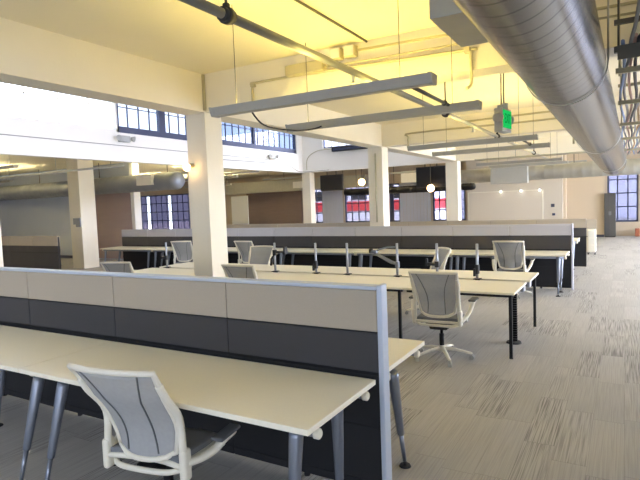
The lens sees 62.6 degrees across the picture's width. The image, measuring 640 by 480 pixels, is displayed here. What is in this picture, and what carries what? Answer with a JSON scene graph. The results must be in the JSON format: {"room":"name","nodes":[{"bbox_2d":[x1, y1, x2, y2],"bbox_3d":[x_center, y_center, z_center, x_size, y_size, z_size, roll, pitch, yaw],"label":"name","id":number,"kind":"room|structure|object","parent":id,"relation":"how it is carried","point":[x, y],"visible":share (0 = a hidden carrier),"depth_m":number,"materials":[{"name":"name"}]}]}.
{"room":"open-plan office","nodes":[
{"label":"open-plan office","id":0,"kind":"room"},
{"bbox_2d":[0,163,128,259],"bbox_3d":[-13.482,-1.055,23.052,15.580,3.550,0.200,0,4,30],"label":"wall","id":1,"kind":"structure","parent":0,"point":[39,216],"depth_m":21.75,"materials":[{"name":"grey paint"}]},
{"bbox_2d":[95,192,132,258],"bbox_3d":[-7.676,-0.659,19.579,2.010,2.710,0.058,0,4,30],"label":"wall panel","id":2,"kind":"object","parent":1,"relation":"attached to","point":[113,211],"visible":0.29,"depth_m":19.58,"materials":[{"name":"wood"}]},
{"bbox_2d":[129,163,141,228],"bbox_3d":[-6.664,-1.047,19.111,0.170,3.550,0.300,0,4,30],"label":"column","id":3,"kind":"structure","parent":1,"relation":"attached to","point":[133,169],"depth_m":19.01,"materials":[{"name":"white paint"}]},
{"bbox_2d":[0,118,302,172],"bbox_3d":[-6.019,-2.998,11.961,0.200,2.250,21.100,0,4,30],"label":"wall","id":4,"kind":"structure","parent":0,"point":[9,145],"depth_m":13.19,"materials":[{"name":"white paint"}]},
{"bbox_2d":[0,87,117,131],"bbox_3d":[-5.988,-3.194,12.013,0.100,1.170,3.150,0,4,30],"label":"window","id":5,"kind":"structure","parent":4,"relation":"in","point":[114,110],"depth_m":12.06,"materials":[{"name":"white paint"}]},
{"bbox_2d":[116,135,135,142],"bbox_3d":[-4.956,-2.579,13.411,0.190,0.160,0.609,0,4,30],"label":"emergency light","id":6,"kind":"object","parent":4,"relation":"attached to","point":[121,138],"visible":1,"depth_m":13.40,"materials":[{"name":"grey paint"}]},
{"bbox_2d":[0,134,280,160],"bbox_3d":[-4.725,-2.455,13.984,0.018,0.018,13.800,0,4,30],"label":"conduit","id":7,"kind":"object","parent":4,"relation":"attached to","point":[0,134],"visible":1,"depth_m":13.08,"materials":[{"name":"grey metal"}]},
{"bbox_2d":[116,103,186,140],"bbox_3d":[-4.566,-3.412,14.473,0.108,1.170,2.550,0,4,30],"label":"window","id":8,"kind":"structure","parent":4,"relation":"in","point":[160,115],"depth_m":14.57,"materials":[{"name":"metal"}]},
{"bbox_2d":[221,122,295,153],"bbox_3d":[-2.470,-3.734,18.098,0.108,1.170,5.850,0,4,30],"label":"window","id":9,"kind":"structure","parent":4,"relation":"in","point":[253,144],"depth_m":18.43,"materials":[{"name":"glass"}]},
{"bbox_2d":[0,236,639,479],"bbox_3d":[-5.597,0.943,16.295,36.000,0.120,28.400,0,4,30],"label":"floor","id":10,"kind":"structure","parent":0,"point":[566,405],"depth_m":4.59,"materials":[{"name":"carpet"}]},
{"bbox_2d":[0,226,3,266],"bbox_3d":[-6.749,-0.228,10.683,0.340,3.050,0.340,0,4,30],"label":"column","id":11,"kind":"structure","parent":10,"relation":"on","point":[1,252],"depth_m":10.76,"materials":[{"name":"paint"}]},
{"bbox_2d":[1,236,60,268],"bbox_3d":[-9.248,0.486,15.273,5.500,1.200,0.078,0,4,30],"label":"wall","id":12,"kind":"structure","parent":10,"relation":"on","point":[42,252],"depth_m":14.45,"materials":[{"name":"fabric"}]},
{"bbox_2d":[0,325,111,426],"bbox_3d":[-2.857,1.209,4.401,2.282,0.735,0.920,0,4,30],"label":"desk","id":13,"kind":"object","parent":10,"relation":"on","point":[19,347],"visible":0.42,"depth_m":4.16,"materials":[{"name":"beige laminate"}]},
{"bbox_2d":[66,159,99,268],"bbox_3d":[-7.697,-0.873,17.094,0.560,3.550,0.560,0,4,30],"label":"column","id":14,"kind":"structure","parent":10,"relation":"on","point":[81,191],"depth_m":16.90,"materials":[{"name":"paint"}]},
{"bbox_2d":[100,262,133,272],"bbox_3d":[-3.005,0.810,8.286,0.745,1.022,0.719,-1,4,16],"label":"chair","id":15,"kind":"object","parent":10,"relation":"on","point":[126,267],"visible":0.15,"depth_m":7.97,"materials":[{"name":"white fabric"}]},
{"bbox_2d":[100,246,163,267],"bbox_3d":[-5.309,0.584,15.084,2.045,0.735,0.790,0,4,30],"label":"desk","id":16,"kind":"object","parent":10,"relation":"on","point":[119,248],"visible":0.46,"depth_m":14.88,"materials":[{"name":"beige laminate"}]},
{"bbox_2d":[67,362,240,479],"bbox_3d":[-0.881,1.091,2.898,0.745,1.022,0.805,-1,4,21],"label":"chair","id":17,"kind":"object","parent":10,"relation":"on","point":[150,429],"visible":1,"depth_m":2.71,"materials":[{"name":"grey"}]},
{"bbox_2d":[149,247,172,267],"bbox_3d":[-3.535,0.587,14.058,2.045,0.735,0.790,0,4,30],"label":"desk","id":18,"kind":"object","parent":10,"relation":"on","point":[169,249],"visible":0.3,"depth_m":14.22,"materials":[{"name":"beige laminate"}]},
{"bbox_2d":[134,268,193,274],"bbox_3d":[-2.682,0.900,8.910,1.276,0.735,0.830,0,4,30],"label":"table","id":19,"kind":"object","parent":10,"relation":"on","point":[169,271],"visible":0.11,"depth_m":8.92,"materials":[{"name":"beige laminate"}]},
{"bbox_2d":[170,241,193,263],"bbox_3d":[-3.284,0.504,12.996,0.745,1.022,0.719,-1,4,10],"label":"chair","id":20,"kind":"object","parent":10,"relation":"on","point":[183,250],"visible":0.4,"depth_m":12.78,"materials":[{"name":"white fabric"}]},
{"bbox_2d":[0,267,391,479],"bbox_3d":[-2.124,0.895,4.569,5.825,1.283,0.087,0,4,30],"label":"partition","id":21,"kind":"structure","parent":10,"relation":"on","point":[328,327],"depth_m":3.59,"materials":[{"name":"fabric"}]},
{"bbox_2d":[19,341,375,479],"bbox_3d":[-0.883,1.212,3.248,2.282,0.735,0.940,0,4,30],"label":"desk","id":22,"kind":"object","parent":10,"relation":"on","point":[295,401],"visible":0.85,"depth_m":3.07,"materials":[{"name":"beige laminate"}]},
{"bbox_2d":[159,262,235,268],"bbox_3d":[-2.200,0.828,9.704,1.276,0.735,0.750,0,4,30],"label":"table","id":23,"kind":"object","parent":10,"relation":"on","point":[188,265],"visible":0.17,"depth_m":9.68,"materials":[{"name":"beige laminate"}]},
{"bbox_2d":[186,113,227,276],"bbox_3d":[-1.555,-0.202,7.391,0.338,3.050,0.338,0,4,30],"label":"column","id":24,"kind":"structure","parent":10,"relation":"on","point":[204,131],"depth_m":7.24,"materials":[{"name":"paint"}]},
{"bbox_2d":[221,264,257,278],"bbox_3d":[-0.930,0.803,7.224,0.745,1.022,0.719,0,4,30],"label":"chair","id":25,"kind":"object","parent":10,"relation":"on","point":[230,270],"visible":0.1,"depth_m":6.92,"materials":[{"name":"white fabric"}]},
{"bbox_2d":[231,196,248,224],"bbox_3d":[-4.441,-1.239,29.340,1.300,2.400,0.500,1,5,37],"label":"display board","id":26,"kind":"object","parent":10,"relation":"on","point":[239,204],"visible":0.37,"depth_m":29.28,"materials":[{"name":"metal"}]},
{"bbox_2d":[234,241,253,263],"bbox_3d":[-1.561,0.498,12.127,0.745,1.022,0.719,0,5,33],"label":"chair","id":27,"kind":"object","parent":10,"relation":"on","point":[243,247],"visible":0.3,"depth_m":11.96,"materials":[{"name":"white fabric"}]},
{"bbox_2d":[228,247,287,264],"bbox_3d":[-1.760,0.589,13.032,2.045,0.735,0.790,0,4,30],"label":"desk","id":28,"kind":"object","parent":10,"relation":"on","point":[233,249],"visible":0.05,"depth_m":12.78,"materials":[{"name":"beige laminate"}]},
{"bbox_2d":[248,245,272,263],"bbox_3d":[-1.203,0.640,9.812,0.745,1.022,0.719,0,4,24],"label":"chair","id":29,"kind":"object","parent":10,"relation":"on","point":[261,254],"visible":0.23,"depth_m":10.02,"materials":[{"name":"white fabric"}]},
{"bbox_2d":[235,264,297,271],"bbox_3d":[-1.091,0.830,9.063,1.276,0.735,0.750,0,4,30],"label":"table","id":30,"kind":"object","parent":10,"relation":"on","point":[258,267],"visible":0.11,"depth_m":8.93,"materials":[{"name":"beige laminate"}]},
{"bbox_3d":[-0.259,0.583,8.045,6.100,0.100,0.110,0,4,30],"label":"cable tray","id":31,"kind":"object","parent":30,"relation":"attached to","visible":0},
{"bbox_2d":[160,242,168,267],"bbox_3d":[-2.811,0.298,9.504,0.210,0.515,0.105,0,4,30],"label":"pole","id":32,"kind":"object","parent":31,"relation":"on","point":[166,257],"visible":0.98,"depth_m":9.46,"materials":[{"name":"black metal"}]},
{"bbox_2d":[270,243,287,271],"bbox_3d":[-0.653,0.300,8.268,0.282,0.515,0.115,-1,4,18],"label":"monitor arm","id":33,"kind":"object","parent":31,"relation":"on","point":[285,250],"visible":0.98,"depth_m":8.26,"materials":[{"name":"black metal"}]},
{"bbox_2d":[312,243,319,273],"bbox_3d":[-0.063,0.302,7.912,0.090,0.515,0.100,0,4,30],"label":"pole","id":34,"kind":"object","parent":31,"relation":"on","point":[315,265],"visible":0.98,"depth_m":7.90,"materials":[{"name":"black metal"}]},
{"bbox_2d":[344,243,351,274],"bbox_3d":[0.396,0.302,7.647,0.090,0.515,0.100,0,4,30],"label":"pole","id":35,"kind":"object","parent":31,"relation":"on","point":[347,264],"visible":0.97,"depth_m":7.63,"materials":[{"name":"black metal"}]},
{"bbox_2d":[369,243,401,276],"bbox_3d":[0.906,0.301,7.381,0.502,0.515,0.110,1,5,37],"label":"pole","id":36,"kind":"object","parent":31,"relation":"on","point":[371,251],"visible":0.99,"depth_m":7.32,"materials":[{"name":"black metal"}]},
{"bbox_2d":[425,243,439,271],"bbox_3d":[1.500,0.303,7.011,0.210,0.515,0.105,0,4,30],"label":"pole","id":37,"kind":"object","parent":31,"relation":"on","point":[436,263],"visible":0.7,"depth_m":6.97,"materials":[{"name":"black metal"}]},
{"bbox_2d":[473,244,481,279],"bbox_3d":[2.005,0.304,6.716,0.090,0.515,0.100,0,4,30],"label":"pole","id":38,"kind":"object","parent":31,"relation":"on","point":[476,271],"visible":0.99,"depth_m":6.70,"materials":[{"name":"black metal"}]},
{"bbox_2d":[257,272,336,280],"bbox_3d":[-0.466,0.902,7.628,1.276,0.735,0.830,0,4,30],"label":"table","id":39,"kind":"object","parent":10,"relation":"on","point":[268,275],"visible":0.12,"depth_m":7.63,"materials":[{"name":"beige laminate"}]},
{"bbox_2d":[302,173,315,222],"bbox_3d":[-0.427,-1.182,21.378,0.360,3.050,0.360,0,4,30],"label":"column","id":40,"kind":"structure","parent":10,"relation":"on","point":[308,185],"depth_m":21.20,"materials":[{"name":"paint"}]},
{"bbox_2d":[277,248,364,266],"bbox_3d":[0.015,0.591,12.006,2.045,0.735,0.790,0,4,30],"label":"desk","id":41,"kind":"object","parent":10,"relation":"on","point":[310,251],"visible":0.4,"depth_m":11.77,"materials":[{"name":"beige laminate"}]},
{"bbox_2d":[278,265,365,274],"bbox_3d":[0.017,0.831,8.423,1.276,0.735,0.750,0,4,30],"label":"table","id":42,"kind":"object","parent":10,"relation":"on","point":[333,270],"visible":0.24,"depth_m":8.31,"materials":[{"name":"beige laminate"}]},
{"bbox_2d":[122,223,573,289],"bbox_3d":[-0.623,0.304,12.870,12.320,1.240,0.082,0,4,30],"label":"wall","id":43,"kind":"structure","parent":10,"relation":"on","point":[543,237],"depth_m":11.55,"materials":[{"name":"grey fabric"}]},
{"bbox_2d":[316,275,410,338],"bbox_3d":[0.642,0.904,6.988,1.276,0.735,0.830,0,4,30],"label":"table","id":44,"kind":"object","parent":10,"relation":"on","point":[395,284],"visible":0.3,"depth_m":6.87,"materials":[{"name":"beige laminate"}]},
{"bbox_2d":[368,146,389,225],"bbox_3d":[1.416,-0.657,12.513,0.355,3.050,0.355,0,4,30],"label":"column","id":45,"kind":"structure","parent":10,"relation":"on","point":[381,152],"depth_m":12.33,"materials":[{"name":"paint"}]},
{"bbox_2d":[374,153,377,221],"bbox_3d":[1.311,-1.215,12.295,0.033,1.600,0.033,-5,5,-37],"label":"conduit","id":46,"kind":"object","parent":45,"relation":"attached to","point":[374,153],"visible":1,"depth_m":12.28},
{"bbox_2d":[349,267,443,277],"bbox_3d":[1.125,0.833,7.782,1.276,0.735,0.750,0,4,30],"label":"table","id":47,"kind":"object","parent":10,"relation":"on","point":[385,272],"visible":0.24,"depth_m":7.77,"materials":[{"name":"beige laminate"}]},
{"bbox_2d":[354,249,457,269],"bbox_3d":[1.790,0.593,10.980,2.045,0.735,0.790,0,4,30],"label":"desk","id":48,"kind":"object","parent":10,"relation":"on","point":[385,252],"visible":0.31,"depth_m":10.84,"materials":[{"name":"beige laminate"}]},
{"bbox_2d":[226,218,586,266],"bbox_3d":[1.079,0.071,15.753,12.320,1.190,0.078,0,4,30],"label":"wall","id":49,"kind":"structure","parent":10,"relation":"on","point":[579,225],"depth_m":13.77,"materials":[{"name":"fabric"}]},
{"bbox_2d":[388,337,424,468],"bbox_3d":[-0.379,1.136,4.103,2.309,0.735,0.810,0,4,30],"label":"desk","id":50,"kind":"object","parent":10,"relation":"on","point":[399,350],"visible":0.2,"depth_m":3.46,"materials":[{"name":"beige laminate"}]},
{"bbox_2d":[405,247,450,314],"bbox_3d":[1.667,0.641,8.183,0.719,1.022,0.745,-3,4,-6],"label":"chair","id":51,"kind":"object","parent":10,"relation":"on","point":[443,253],"visible":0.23,"depth_m":8.21,"materials":[{"name":"white fabric"}]},
{"bbox_2d":[408,271,478,366],"bbox_3d":[1.343,0.811,5.841,0.745,1.022,0.719,0,4,28],"label":"chair","id":52,"kind":"object","parent":10,"relation":"on","point":[437,294],"visible":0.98,"depth_m":5.66,"materials":[{"name":"grey"}]},
{"bbox_2d":[445,161,461,220],"bbox_3d":[4.551,-1.135,17.890,0.400,3.050,0.400,0,4,30],"label":"column","id":53,"kind":"structure","parent":10,"relation":"on","point":[453,168],"depth_m":17.69,"materials":[{"name":"paint"}]},
{"bbox_2d":[402,279,526,358],"bbox_3d":[1.751,0.905,6.347,1.276,0.735,0.830,0,4,30],"label":"table","id":54,"kind":"object","parent":10,"relation":"on","point":[508,289],"visible":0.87,"depth_m":5.96,"materials":[{"name":"beige laminate"}]},
{"bbox_2d":[442,270,538,326],"bbox_3d":[2.233,0.834,7.142,1.276,0.735,0.750,0,4,30],"label":"table","id":55,"kind":"object","parent":10,"relation":"on","point":[527,277],"visible":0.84,"depth_m":7.03,"materials":[{"name":"beige laminate"}]},
{"bbox_2d":[449,250,569,296],"bbox_3d":[3.564,0.595,9.954,2.045,0.735,0.790,0,4,30],"label":"desk","id":56,"kind":"object","parent":10,"relation":"on","point":[538,254],"visible":0.77,"depth_m":9.66,"materials":[{"name":"beige laminate"}]},
{"bbox_2d":[490,241,535,298],"bbox_3d":[3.426,0.493,9.405,0.745,1.022,0.719,0,4,31],"label":"chair","id":57,"kind":"object","parent":10,"relation":"on","point":[509,255],"visible":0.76,"depth_m":9.21,"materials":[{"name":"white fabric"}]},
{"bbox_2d":[506,293,521,344],"bbox_3d":[2.343,0.909,6.372,0.180,0.680,0.180,0,4,30],"label":"cable riser","id":58,"kind":"object","parent":10,"relation":"on","point":[516,341],"visible":0.53,"depth_m":6.35,"materials":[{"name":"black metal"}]},
{"bbox_2d":[586,219,595,251],"bbox_3d":[4.986,-0.121,17.786,7.700,1.010,0.078,0,4,30],"label":"wall","id":59,"kind":"structure","parent":10,"relation":"on","point":[590,223],"depth_m":15.91,"materials":[{"name":"paint"}]},
{"bbox_2d":[588,229,595,254],"bbox_3d":[8.065,0.055,15.609,0.210,0.720,0.512,0,4,30],"label":"pedestal","id":60,"kind":"object","parent":10,"relation":"on","point":[591,232],"visible":1,"depth_m":15.40,"materials":[{"name":"white metal"}]},
{"bbox_2d":[604,193,615,236],"bbox_3d":[11.863,-1.021,21.528,0.410,1.790,0.438,0,4,30],"label":"tall cabinet","id":61,"kind":"object","parent":10,"relation":"on","point":[609,198],"visible":1,"depth_m":21.35,"materials":[{"name":"silver metal"}]},
{"bbox_2d":[0,0,639,181],"bbox_3d":[-5.786,-2.749,15.961,36.000,0.200,28.200,0,4,30],"label":"ceiling","id":62,"kind":"structure","parent":0,"point":[176,33],"depth_m":5.45,"materials":[{"name":"paint"}]},
{"bbox_2d":[0,158,123,178],"bbox_3d":[-13.229,-2.253,18.571,18.500,0.580,0.058,0,4,30],"label":"ceiling pipe","id":63,"kind":"object","parent":62,"relation":"hanging from","point":[110,165],"visible":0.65,"depth_m":15.24,"materials":[{"name":"metal"}]},
{"bbox_2d":[0,163,184,200],"bbox_3d":[-12.494,-2.208,21.566,18.375,1.127,0.697,0,4,30],"label":"duct","id":64,"kind":"object","parent":62,"relation":"hanging from","point":[175,180],"visible":0.79,"depth_m":18.41,"materials":[{"name":"metal"}]},
{"bbox_2d":[0,17,455,161],"bbox_3d":[-0.653,-2.119,8.936,0.350,0.500,21.100,0,4,30],"label":"beam","id":65,"kind":"structure","parent":62,"relation":"attached to","point":[30,56],"depth_m":5.94,"materials":[{"name":"paint"}]},
{"bbox_2d":[224,170,368,194],"bbox_3d":[-1.955,-3.137,28.581,10.000,1.000,0.730,0,4,30],"label":"duct","id":66,"kind":"object","parent":62,"relation":"hanging from","point":[349,181],"visible":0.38,"depth_m":28.39,"materials":[{"name":"metal"}]},
{"bbox_2d":[209,7,437,130],"bbox_3d":[0.225,-1.595,4.831,2.074,1.061,1.405,0,4,30],"label":"linear pendant","id":67,"kind":"object","parent":62,"relation":"hanging from","point":[429,78],"depth_m":4.19,"materials":[{"name":"grey paint"}]},
{"bbox_2d":[412,88,449,105],"bbox_3d":[0.927,-1.239,4.498,0.053,0.056,1.160,0,4,30],"label":"conduit","id":68,"kind":"object","parent":67,"relation":"attached to","point":[443,102],"visible":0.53,"depth_m":4.56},
{"bbox_2d":[294,0,367,42],"bbox_3d":[-0.294,-2.066,4.412,0.023,0.024,3.240,0,4,30],"label":"conduit","id":69,"kind":"object","parent":62,"relation":"attached to","point":[297,1],"visible":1,"depth_m":5.07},
{"bbox_2d":[320,174,343,190],"bbox_3d":[0.458,-2.593,20.987,1.020,1.250,0.096,0,4,30],"label":"screen","id":70,"kind":"object","parent":62,"relation":"hanging from","point":[335,182],"visible":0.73,"depth_m":20.95,"materials":[{"name":"black plastic"}]},
{"bbox_2d":[179,0,554,161],"bbox_3d":[3.188,-2.258,9.976,0.110,0.650,26.650,0,4,30],"label":"pipe","id":71,"kind":"object","parent":62,"relation":"hanging from","point":[225,14],"visible":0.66,"depth_m":4.08,"materials":[{"name":"silver metal"}]},
{"bbox_2d":[285,39,481,132],"bbox_3d":[0.557,-1.702,5.435,2.144,0.954,0.156,0,4,30],"label":"linear pendant","id":72,"kind":"object","parent":62,"relation":"hanging from","point":[476,104],"visible":0.92,"depth_m":5.32,"materials":[{"name":"grey paint"}]},
{"bbox_2d":[344,167,475,195],"bbox_3d":[3.844,-2.815,23.652,6.175,1.417,0.700,0,4,30],"label":"duct","id":73,"kind":"object","parent":62,"relation":"hanging from","point":[405,177],"visible":0.61,"depth_m":23.44,"materials":[{"name":"black metal"}]},
{"bbox_2d":[204,0,639,112],"bbox_3d":[2.808,-1.966,4.718,9.865,0.500,0.350,0,4,30],"label":"cross beam","id":74,"kind":"structure","parent":62,"relation":"attached to","point":[220,90],"depth_m":5.73,"materials":[{"name":"paint"}]},
{"bbox_2d":[201,74,205,110],"bbox_3d":[-1.547,-1.962,7.011,0.041,0.470,0.041,-5,5,-37],"label":"conduit","id":75,"kind":"object","parent":74,"relation":"attached to","point":[202,75],"visible":1,"depth_m":6.99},
{"bbox_2d":[285,60,325,76],"bbox_3d":[-0.174,-2.013,6.178,0.510,0.120,0.100,0,4,30],"label":"box","id":76,"kind":"object","parent":74,"relation":"attached to","point":[312,66],"visible":0.8,"depth_m":6.13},
{"bbox_2d":[330,47,343,60],"bbox_3d":[0.188,-2.101,5.955,0.135,0.125,0.111,0,4,30],"label":"junction box","id":77,"kind":"object","parent":74,"relation":"attached to","point":[337,53],"visible":0.77,"depth_m":5.91,"materials":[{"name":"metal"}]},
{"bbox_2d":[343,44,357,58],"bbox_3d":[0.339,-2.101,5.867,0.135,0.125,0.111,0,4,30],"label":"junction box","id":78,"kind":"object","parent":74,"relation":"attached to","point":[349,51],"visible":1,"depth_m":5.83,"materials":[{"name":"metal"}]},
{"bbox_2d":[250,46,476,100],"bbox_3d":[0.336,-1.738,5.912,2.813,0.478,0.088,0,4,30],"label":"conduit","id":79,"kind":"object","parent":74,"relation":"attached to","point":[469,50],"visible":0.94,"depth_m":5.61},
{"bbox_2d":[325,11,635,67],"bbox_3d":[1.997,-1.972,4.949,4.500,0.062,0.022,0,4,30],"label":"conduit","id":80,"kind":"object","parent":74,"relation":"attached to","point":[632,12],"visible":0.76,"depth_m":5.50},
{"bbox_2d":[356,0,636,50],"bbox_3d":[2.816,-2.060,4.468,5.600,0.128,0.028,0,4,30],"label":"conduit","id":81,"kind":"object","parent":74,"relation":"attached to","point":[635,1],"visible":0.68,"depth_m":5.46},
{"bbox_2d":[416,163,445,187],"bbox_3d":[3.991,-2.554,18.947,1.100,1.320,0.096,0,4,30],"label":"screen","id":82,"kind":"object","parent":62,"relation":"hanging from","point":[438,173],"visible":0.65,"depth_m":18.91,"materials":[{"name":"black plastic"}]},
{"bbox_2d":[407,86,537,150],"bbox_3d":[2.326,-1.956,8.236,2.004,0.954,0.156,0,4,30],"label":"linear pendant","id":83,"kind":"object","parent":62,"relation":"hanging from","point":[534,136],"visible":0.94,"depth_m":8.17,"materials":[{"name":"grey paint"}]},
{"bbox_2d":[432,137,549,156],"bbox_3d":[3.033,-2.068,9.509,2.054,0.954,0.156,0,4,30],"label":"linear pendant","id":84,"kind":"object","parent":62,"relation":"hanging from","point":[538,145],"visible":0.93,"depth_m":9.46,"materials":[{"name":"grey paint"}]},
{"bbox_2d":[492,73,513,133],"bbox_3d":[2.135,-1.773,6.136,0.121,1.025,0.457,1,5,40],"label":"exit sign","id":85,"kind":"object","parent":62,"relation":"hanging from","point":[502,118],"visible":0.96,"depth_m":6.10,"materials":[{"name":"grey paint"}]},
{"bbox_2d":[381,94,639,147],"bbox_3d":[5.778,-2.422,9.854,9.865,0.500,0.350,0,4,30],"label":"cross beam","id":86,"kind":"structure","parent":62,"relation":"attached to","point":[392,135],"depth_m":11.24,"materials":[{"name":"paint"}]},
{"bbox_2d":[404,117,574,145],"bbox_3d":[3.413,-2.137,11.009,3.475,0.554,0.040,0,4,30],"label":"conduit","id":87,"kind":"object","parent":86,"relation":"attached to","point":[406,134],"visible":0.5,"depth_m":11.13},
{"bbox_2d":[467,110,549,121],"bbox_3d":[4.236,-2.302,10.519,2.800,0.493,0.040,0,4,30],"label":"conduit","id":88,"kind":"object","parent":86,"relation":"attached to","point":[548,111],"visible":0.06,"depth_m":10.61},
{"bbox_2d":[476,138,562,166],"bbox_3d":[4.922,-2.380,13.104,2.024,0.954,0.156,0,4,30],"label":"linear pendant","id":89,"kind":"object","parent":62,"relation":"hanging from","point":[550,158],"visible":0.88,"depth_m":13.01,"materials":[{"name":"grey paint"}]},
{"bbox_2d":[429,0,626,174],"bbox_3d":[2.464,-1.564,5.251,0.852,1.348,16.977,0,4,31],"label":"spiral duct","id":90,"kind":"object","parent":62,"relation":"hanging from","point":[556,47],"visible":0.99,"depth_m":3.05,"materials":[{"name":"metal"}]},
{"bbox_2d":[489,143,567,168],"bbox_3d":[5.646,-2.491,14.356,2.024,0.954,0.156,0,4,30],"label":"linear pendant","id":91,"kind":"object","parent":62,"relation":"hanging from","point":[555,162],"visible":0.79,"depth_m":14.32,"materials":[{"name":"grey paint"}]},
{"bbox_2d":[456,130,639,160],"bbox_3d":[8.872,-2.897,15.206,9.865,0.500,0.350,0,4,30],"label":"cross beam","id":92,"kind":"structure","parent":62,"relation":"attached to","point":[560,144],"depth_m":16.33,"materials":[{"name":"paint"}]},
{"bbox_2d":[461,158,639,184],"bbox_3d":[9.110,-2.677,17.695,11.275,1.290,0.880,0,5,32],"label":"duct","id":93,"kind":"object","parent":62,"relation":"hanging from","point":[509,175],"visible":0.73,"depth_m":18.48,"materials":[{"name":"metal"}]},
{"bbox_2d":[475,142,639,160],"bbox_3d":[8.230,-2.742,14.230,8.000,0.630,0.058,0,4,30],"label":"ceiling pipe","id":94,"kind":"object","parent":62,"relation":"hanging from","point":[578,152],"visible":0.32,"depth_m":15.41,"materials":[{"name":"metal"}]},
{"bbox_2d":[614,0,639,150],"bbox_3d":[4.579,-1.994,7.278,0.760,0.920,9.400,0,4,30],"label":"rack","id":95,"kind":"object","parent":62,"relation":"hanging from","point":[632,50],"visible":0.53,"depth_m":3.45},
{"bbox_2d":[619,39,625,145],"bbox_3d":[4.812,-1.719,8.361,0.062,0.050,11.501,0,4,30],"label":"cable","id":96,"kind":"object","parent":95,"relation":"on","point":[622,40],"visible":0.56,"depth_m":4.93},
{"bbox_2d":[623,0,639,153],"bbox_3d":[4.787,-2.103,8.165,0.143,0.818,11.806,0,4,30],"label":"cable","id":97,"kind":"object","parent":95,"relation":"on","point":[637,13],"visible":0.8,"depth_m":3.81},
{"bbox_2d":[626,33,637,152],"bbox_3d":[4.874,-1.743,8.323,0.062,0.050,11.501,0,4,30],"label":"cable","id":98,"kind":"object","parent":95,"relation":"on","point":[636,34],"visible":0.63,"depth_m":4.95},
{"bbox_2d":[627,34,639,154],"bbox_3d":[4.849,-2.097,8.129,0.144,0.830,11.806,0,4,30],"label":"cable","id":99,"kind":"object","parent":95,"relation":"on","point":[638,36],"visible":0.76,"depth_m":4.89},
{"bbox_2d":[629,93,639,154],"bbox_3d":[4.936,-1.731,8.288,0.062,0.050,11.500,0,4,30],"label":"cable","id":100,"kind":"object","parent":95,"relation":"on","point":[637,104],"visible":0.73,"depth_m":7.29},
{"bbox_2d":[302,136,444,172],"bbox_3d":[1.881,-3.803,19.544,5.885,2.250,0.200,0,4,30],"label":"wall","id":101,"kind":"structure","parent":0,"point":[327,160],"depth_m":20.14,"materials":[{"name":"white paint"}]},
{"bbox_2d":[331,145,367,151],"bbox_3d":[1.148,-3.454,19.761,1.550,0.170,0.231,0,4,30],"label":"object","id":102,"kind":"object","parent":101,"relation":"attached to","point":[351,147],"visible":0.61,"depth_m":19.73,"materials":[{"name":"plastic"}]},
{"bbox_2d":[333,146,365,150],"bbox_3d":[1.093,-3.436,19.667,1.400,0.080,0.012,0,4,30],"label":"grille","id":103,"kind":"object","parent":102,"relation":"attached to","point":[342,148],"depth_m":19.72,"materials":[{"name":"metal"}]},
{"bbox_2d":[140,150,639,235],"bbox_3d":[1.384,-1.969,28.365,36.000,3.550,0.250,0,4,30],"label":"wall","id":104,"kind":"structure","parent":0,"point":[622,228],"depth_m":27.75,"materials":[{"name":"beige paint"}]},
{"bbox_2d":[140,193,190,228],"bbox_3d":[-10.787,-1.838,35.385,6.300,2.340,0.100,0,4,30],"label":"window","id":105,"kind":"structure","parent":104,"relation":"in","point":[159,205],"depth_m":35.06,"materials":[{"name":"glass"}]},
{"bbox_2d":[246,191,302,223],"bbox_3d":[-2.657,-1.696,30.517,3.850,2.220,0.090,0,4,30],"label":"wall panel","id":106,"kind":"object","parent":104,"relation":"attached to","point":[271,207],"depth_m":30.39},
{"bbox_2d":[315,190,322,222],"bbox_3d":[-0.163,-1.919,29.235,0.850,1.950,0.100,0,4,30],"label":"window","id":107,"kind":"structure","parent":104,"relation":"in","point":[318,193],"depth_m":29.17,"materials":[{"name":"glass"}]},
{"bbox_2d":[322,190,342,222],"bbox_3d":[0.677,-1.881,28.491,1.250,1.950,0.090,0,4,30],"label":"vertical blind","id":108,"kind":"object","parent":104,"relation":"attached to","point":[332,201],"visible":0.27,"depth_m":28.49,"materials":[{"name":"fabric"}]},
{"bbox_2d":[345,183,399,222],"bbox_3d":[2.737,-1.916,27.558,3.150,1.950,0.108,0,4,30],"label":"window","id":109,"kind":"structure","parent":104,"relation":"in","point":[357,209],"depth_m":27.82,"materials":[{"name":"glass"}]},
{"bbox_2d":[399,182,430,221],"bbox_3d":[4.725,-1.876,26.152,1.600,1.950,0.090,0,4,30],"label":"vertical blind","id":110,"kind":"object","parent":104,"relation":"attached to","point":[421,200],"visible":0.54,"depth_m":26.16,"materials":[{"name":"fabric"}]},
{"bbox_2d":[433,190,465,220],"bbox_3d":[6.265,-1.911,25.519,1.600,1.950,0.100,0,4,30],"label":"window","id":111,"kind":"structure","parent":104,"relation":"in","point":[439,198],"depth_m":25.71,"materials":[{"name":"glass"}]},
{"bbox_2d":[607,174,638,221],"bbox_3d":[12.575,-1.918,21.869,1.120,2.320,0.100,0,4,30],"label":"window","id":112,"kind":"structure","parent":104,"relation":"in","point":[626,187],"depth_m":21.82,"materials":[{"name":"glass"}]},
{"bbox_2d":[466,155,562,220],"bbox_3d":[8.326,-1.851,22.711,3.920,3.550,0.200,0,4,30],"label":"wall","id":113,"kind":"structure","parent":0,"point":[552,188],"depth_m":22.05,"materials":[{"name":"paint"}]},
{"bbox_2d":[468,189,542,220],"bbox_3d":[7.991,-1.453,22.801,3.110,1.330,0.036,0,4,30],"label":"whiteboard","id":114,"kind":"object","parent":113,"relation":"attached to","point":[524,204],"visible":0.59,"depth_m":22.75,"materials":[{"name":"laminate"}]},
{"bbox_2d":[563,153,603,234],"bbox_3d":[10.900,-1.884,21.769,1.480,3.550,0.750,0,4,30],"label":"wall","id":115,"kind":"structure","parent":0,"point":[583,197],"depth_m":21.86,"materials":[{"name":"paint"}]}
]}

